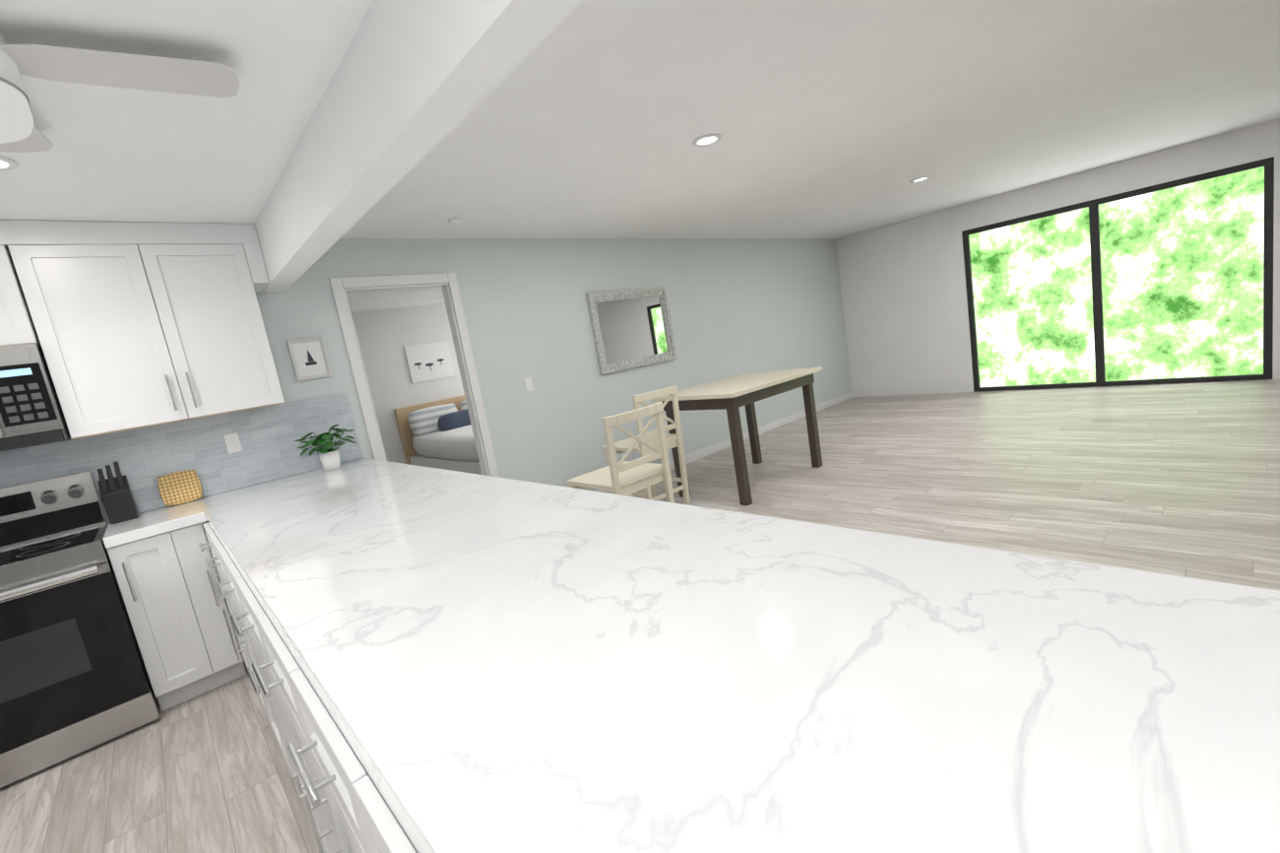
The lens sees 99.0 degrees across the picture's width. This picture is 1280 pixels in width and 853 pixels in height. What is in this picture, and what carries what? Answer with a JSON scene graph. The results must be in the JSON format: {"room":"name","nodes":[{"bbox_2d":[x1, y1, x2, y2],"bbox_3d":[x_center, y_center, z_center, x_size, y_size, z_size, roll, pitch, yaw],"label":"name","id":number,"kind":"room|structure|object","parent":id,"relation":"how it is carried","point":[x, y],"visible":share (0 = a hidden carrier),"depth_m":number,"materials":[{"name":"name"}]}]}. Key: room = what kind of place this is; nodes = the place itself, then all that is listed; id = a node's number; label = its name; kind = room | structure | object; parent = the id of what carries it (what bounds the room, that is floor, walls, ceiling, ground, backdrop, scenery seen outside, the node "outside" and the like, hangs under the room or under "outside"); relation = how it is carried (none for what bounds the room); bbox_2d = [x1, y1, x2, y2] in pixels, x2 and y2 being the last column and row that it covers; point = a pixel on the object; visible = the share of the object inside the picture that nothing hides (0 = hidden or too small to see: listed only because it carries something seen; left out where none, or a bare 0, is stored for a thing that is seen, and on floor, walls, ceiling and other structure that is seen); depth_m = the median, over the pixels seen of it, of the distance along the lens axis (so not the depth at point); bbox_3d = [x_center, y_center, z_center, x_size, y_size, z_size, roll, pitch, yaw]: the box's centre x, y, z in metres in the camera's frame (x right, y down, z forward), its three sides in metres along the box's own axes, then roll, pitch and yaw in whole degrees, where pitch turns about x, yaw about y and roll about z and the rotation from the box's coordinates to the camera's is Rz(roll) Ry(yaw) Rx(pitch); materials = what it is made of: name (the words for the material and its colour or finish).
{"room":"kitchen and dining room","nodes":[
{"label":"kitchen and dining room","id":0,"kind":"room"},
{"bbox_2d":[351,304,464,463],"bbox_3d":[-3.310,-0.436,7.695,3.900,2.400,0.100,-17,11,-41],"label":"wall","id":1,"kind":"structure","parent":0,"point":[385,337],"depth_m":7.56,"materials":[{"name":"white paint"}]},
{"bbox_2d":[403,340,454,383],"bbox_3d":[-3.018,-0.933,7.867,0.630,0.520,0.032,-17,11,-41],"label":"framed picture","id":2,"kind":"object","parent":1,"relation":"attached to","point":[429,361],"visible":1,"depth_m":7.85},
{"bbox_2d":[0,238,852,641],"bbox_3d":[-0.536,-0.513,5.120,10.010,2.400,0.100,-17,11,-41],"label":"wall","id":3,"kind":"structure","parent":0,"point":[736,307],"depth_m":5.04,"materials":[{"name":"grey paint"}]},
{"bbox_2d":[0,219,284,439],"bbox_3d":[-3.160,-0.361,2.437,2.636,1.022,0.368,-17,11,-41],"label":"upper cabinet","id":4,"kind":"object","parent":3,"relation":"attached to","point":[126,325],"visible":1,"depth_m":2.79,"materials":[{"name":"white wood"}]},
{"bbox_2d":[0,343,70,450],"bbox_3d":[-3.131,-0.074,2.426,0.760,0.456,0.421,-17,11,-41],"label":"over-the-range microwave","id":5,"kind":"object","parent":4,"relation":"attached to","point":[31,413],"visible":1,"depth_m":2.50,"materials":[{"name":"silver metal"}]},
{"bbox_2d":[0,392,362,520],"bbox_3d":[-3.037,0.325,2.789,2.968,0.457,0.010,-17,11,-41],"label":"tile backsplash","id":6,"kind":"structure","parent":3,"relation":"attached to","point":[146,457],"depth_m":3.21,"materials":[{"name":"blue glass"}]},
{"bbox_2d":[223,432,242,453],"bbox_3d":[-2.455,0.100,3.299,0.070,0.115,0.008,-17,11,-41],"label":"outlet","id":7,"kind":"object","parent":6,"relation":"attached to","point":[232,442],"visible":1,"depth_m":3.30,"materials":[{"name":"white plastic"}]},
{"bbox_2d":[286,336,332,381],"bbox_3d":[-2.157,-0.442,3.576,0.205,0.260,0.020,-17,11,-41],"label":"picture","id":8,"kind":"object","parent":3,"relation":"attached to","point":[309,358],"visible":0.98,"depth_m":3.58,"materials":[{"name":"white paper"}]},
{"bbox_2d":[329,272,499,477],"bbox_3d":[-1.609,-0.047,4.141,0.890,2.140,0.115,-17,11,-41],"label":"door frame","id":9,"kind":"structure","parent":3,"relation":"attached to","point":[358,284],"depth_m":4.06,"materials":[{"name":"white wood"}]},
{"bbox_2d":[523,377,533,390],"bbox_3d":[-0.949,-0.361,4.672,0.070,0.115,0.009,-17,11,-41],"label":"light switch","id":10,"kind":"object","parent":3,"relation":"attached to","point":[529,384],"visible":1,"depth_m":4.67,"materials":[{"name":"white plastic"}]},
{"bbox_2d":[585,286,676,374],"bbox_3d":[-0.054,-0.977,5.458,1.025,0.755,0.040,-17,11,-41],"label":"wall mirror","id":11,"kind":"object","parent":3,"relation":"attached to","point":[631,328],"visible":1,"depth_m":5.43,"materials":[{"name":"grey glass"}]},
{"bbox_2d":[593,390,853,493],"bbox_3d":[0.776,0.280,6.226,7.019,0.090,0.013,-17,11,-41],"label":"baseboard","id":12,"kind":"structure","parent":3,"relation":"attached to","point":[704,452],"depth_m":6.93,"materials":[{"name":"white wood"}]},
{"bbox_2d":[0,379,1279,852],"bbox_3d":[1.954,0.686,2.768,10.210,0.060,6.930,-17,11,-41],"label":"floor","id":13,"kind":"structure","parent":0,"point":[1176,478],"depth_m":3.34,"materials":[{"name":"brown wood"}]},
{"bbox_2d":[0,470,159,789],"bbox_3d":[-2.836,0.901,2.462,0.760,1.200,0.709,-17,11,-41],"label":"range oven","id":14,"kind":"object","parent":13,"relation":"on","point":[74,679],"visible":1,"depth_m":2.42,"materials":[{"name":"silver metal"}]},
{"bbox_2d":[106,530,220,710],"bbox_3d":[-2.495,0.953,2.869,0.229,0.864,0.618,-17,11,-41],"label":"base cabinet","id":15,"kind":"object","parent":13,"relation":"on","point":[180,628],"depth_m":2.65,"materials":[{"name":"white wood"}]},
{"bbox_2d":[102,498,204,548],"bbox_3d":[-2.513,0.491,2.838,0.365,0.050,0.638,-17,11,-41],"label":"countertop","id":16,"kind":"structure","parent":15,"relation":"on","point":[169,518],"depth_m":2.67,"materials":[{"name":"white stone"}]},
{"bbox_2d":[97,460,138,523],"bbox_3d":[-2.721,0.340,2.841,0.110,0.310,0.208,-17,11,-41],"label":"knife block","id":17,"kind":"object","parent":16,"relation":"on","point":[117,498],"visible":1,"depth_m":2.79,"materials":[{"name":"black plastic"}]},
{"bbox_2d":[157,469,202,506],"bbox_3d":[-2.615,0.347,3.112,0.183,0.178,0.050,-17,11,-41],"label":"basket","id":18,"kind":"object","parent":16,"relation":"on","point":[179,487],"visible":1,"depth_m":3.11,"materials":[{"name":"beige wicker"}]},
{"bbox_2d":[202,520,242,660],"bbox_3d":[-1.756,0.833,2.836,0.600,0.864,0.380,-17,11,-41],"label":"base cabinet","id":19,"kind":"object","parent":13,"relation":"on","point":[206,524],"depth_m":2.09,"materials":[{"name":"white wood"}]},
{"bbox_2d":[205,528,277,741],"bbox_3d":[-1.315,0.833,2.345,0.600,0.864,0.940,-17,11,-41],"label":"base cabinet","id":20,"kind":"object","parent":13,"relation":"on","point":[224,563],"depth_m":2.19,"materials":[{"name":"white wood"}]},
{"bbox_2d":[196,457,1279,852],"bbox_3d":[-0.531,0.345,1.590,0.933,0.050,5.148,-17,11,-41],"label":"countertop","id":21,"kind":"structure","parent":20,"relation":"on","point":[494,665],"depth_m":0.72,"materials":[{"name":"white stone"}]},
{"bbox_2d":[293,424,356,470],"bbox_3d":[-1.973,0.137,3.467,0.357,0.270,0.291,-17,11,-41],"label":"potted plant","id":22,"kind":"object","parent":21,"relation":"on","point":[329,457],"visible":1,"depth_m":3.44,"materials":[{"name":"green plant"}]},
{"bbox_2d":[226,570,317,852],"bbox_3d":[-0.849,0.833,1.829,0.600,0.864,0.450,-17,11,-41],"label":"base cabinet","id":23,"kind":"object","parent":13,"relation":"on","point":[244,598],"depth_m":1.75,"materials":[{"name":"white wood"}]},
{"bbox_2d":[246,603,358,852],"bbox_3d":[-0.401,0.833,1.331,0.600,0.864,0.890,-17,11,-41],"label":"base cabinet","id":24,"kind":"object","parent":13,"relation":"on","point":[344,805],"depth_m":1.08,"materials":[{"name":"white wood"}]},
{"bbox_2d":[332,757,419,852],"bbox_3d":[0.199,0.833,0.667,0.600,0.864,0.900,-17,11,-41],"label":"base cabinet","id":25,"kind":"object","parent":13,"relation":"on","point":[374,826],"depth_m":0.72,"materials":[{"name":"white wood"}]},
{"bbox_2d":[566,401,674,502],"bbox_3d":[-0.098,0.396,3.359,0.460,1.010,0.524,-17,11,-41],"label":"dining chair","id":26,"kind":"object","parent":13,"relation":"on","point":[621,477],"visible":0.69,"depth_m":3.21,"materials":[{"name":"beige paint"}]},
{"bbox_2d":[601,384,690,505],"bbox_3d":[0.052,0.222,4.329,0.460,1.010,0.524,-17,11,-41],"label":"dining chair","id":27,"kind":"object","parent":13,"relation":"on","point":[650,437],"visible":0.67,"depth_m":4.23,"materials":[{"name":"beige paint"}]},
{"bbox_2d":[651,366,822,505],"bbox_3d":[0.935,0.050,4.838,1.300,0.900,0.870,-17,11,-41],"label":"dining table","id":28,"kind":"object","parent":13,"relation":"on","point":[732,395],"visible":0.9,"depth_m":4.55,"materials":[{"name":"brown wood"}]},
{"bbox_2d":[0,0,1279,312],"bbox_3d":[0.283,-1.722,3.799,10.210,0.080,10.700,-17,11,-41],"label":"ceiling","id":29,"kind":"structure","parent":0,"point":[823,118],"depth_m":2.59,"materials":[{"name":"white paint"}]},
{"bbox_2d":[0,156,18,170],"bbox_3d":[-2.349,-0.948,1.965,0.160,0.008,0.160,-17,11,-41],"label":"recessed light","id":30,"kind":"object","parent":29,"relation":"in","point":[6,163],"visible":1,"depth_m":2.00,"materials":[{"name":"white plastic"}]},
{"bbox_2d":[0,31,239,152],"bbox_3d":[-1.696,-0.841,1.314,0.956,0.237,0.956,-8,9,12],"label":"ceiling fan","id":31,"kind":"object","parent":29,"relation":"hanging from","point":[20,132],"visible":1,"depth_m":1.47,"materials":[{"name":"white plastic"}]},
{"bbox_2d":[255,0,583,292],"bbox_3d":[-0.086,-1.008,0.928,0.130,0.330,6.730,-17,11,-41],"label":"header beam","id":32,"kind":"structure","parent":29,"relation":"attached to","point":[412,84],"depth_m":1.59,"materials":[{"name":"white paint"}]},
{"bbox_2d":[448,217,462,225],"bbox_3d":[-1.251,-1.391,3.721,0.094,0.032,0.094,-17,11,-41],"label":"smoke detector","id":33,"kind":"object","parent":29,"relation":"attached to","point":[455,221],"visible":1,"depth_m":3.69,"materials":[{"name":"white plastic"}]},
{"bbox_2d":[692,133,721,146],"bbox_3d":[0.367,-1.568,2.999,0.160,0.008,0.160,-17,11,-41],"label":"recessed light","id":34,"kind":"object","parent":29,"relation":"in","point":[706,140],"visible":1,"depth_m":2.99,"materials":[{"name":"white plastic"}]},
{"bbox_2d":[910,176,930,183],"bbox_3d":[2.539,-2.237,4.957,0.160,0.008,0.160,-17,11,-41],"label":"recessed light","id":35,"kind":"object","parent":29,"relation":"in","point":[920,179],"visible":0.96,"depth_m":4.95,"materials":[{"name":"white plastic"}]},
{"bbox_2d":[835,118,1279,396],"bbox_3d":[5.411,-1.640,5.883,0.100,2.400,6.930,-17,11,-41],"label":"wall","id":36,"kind":"structure","parent":0,"point":[905,299],"depth_m":7.33,"materials":[{"name":"white paint"}]},
{"bbox_2d":[961,156,1274,391],"bbox_3d":[5.176,-1.483,6.190,0.050,2.080,2.600,-17,11,-41],"label":"window","id":37,"kind":"structure","parent":36,"relation":"in","point":[1095,246],"depth_m":6.03,"materials":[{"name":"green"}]},
{"bbox_3d":[-1.878,0.763,6.516,3.900,0.060,3.770,-17,11,-41],"label":"floor","id":38,"kind":"structure","parent":0,"visible":0},
{"bbox_2d":[393,394,482,474],"bbox_3d":[-2.009,0.093,7.352,1.600,1.040,2.148,-17,11,-41],"label":"queen bed","id":39,"kind":"object","parent":38,"relation":"on","point":[438,434],"visible":0.35,"depth_m":7.44,"materials":[{"name":"white fabric"}]},
{"label":"outside","id":40,"kind":"structure","parent":0,"visible":0},
{"bbox_2d":[968,166,1264,386],"bbox_3d":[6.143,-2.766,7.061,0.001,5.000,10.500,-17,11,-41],"label":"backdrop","id":41,"kind":"structure","parent":40,"point":[1076,295],"depth_m":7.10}
]}

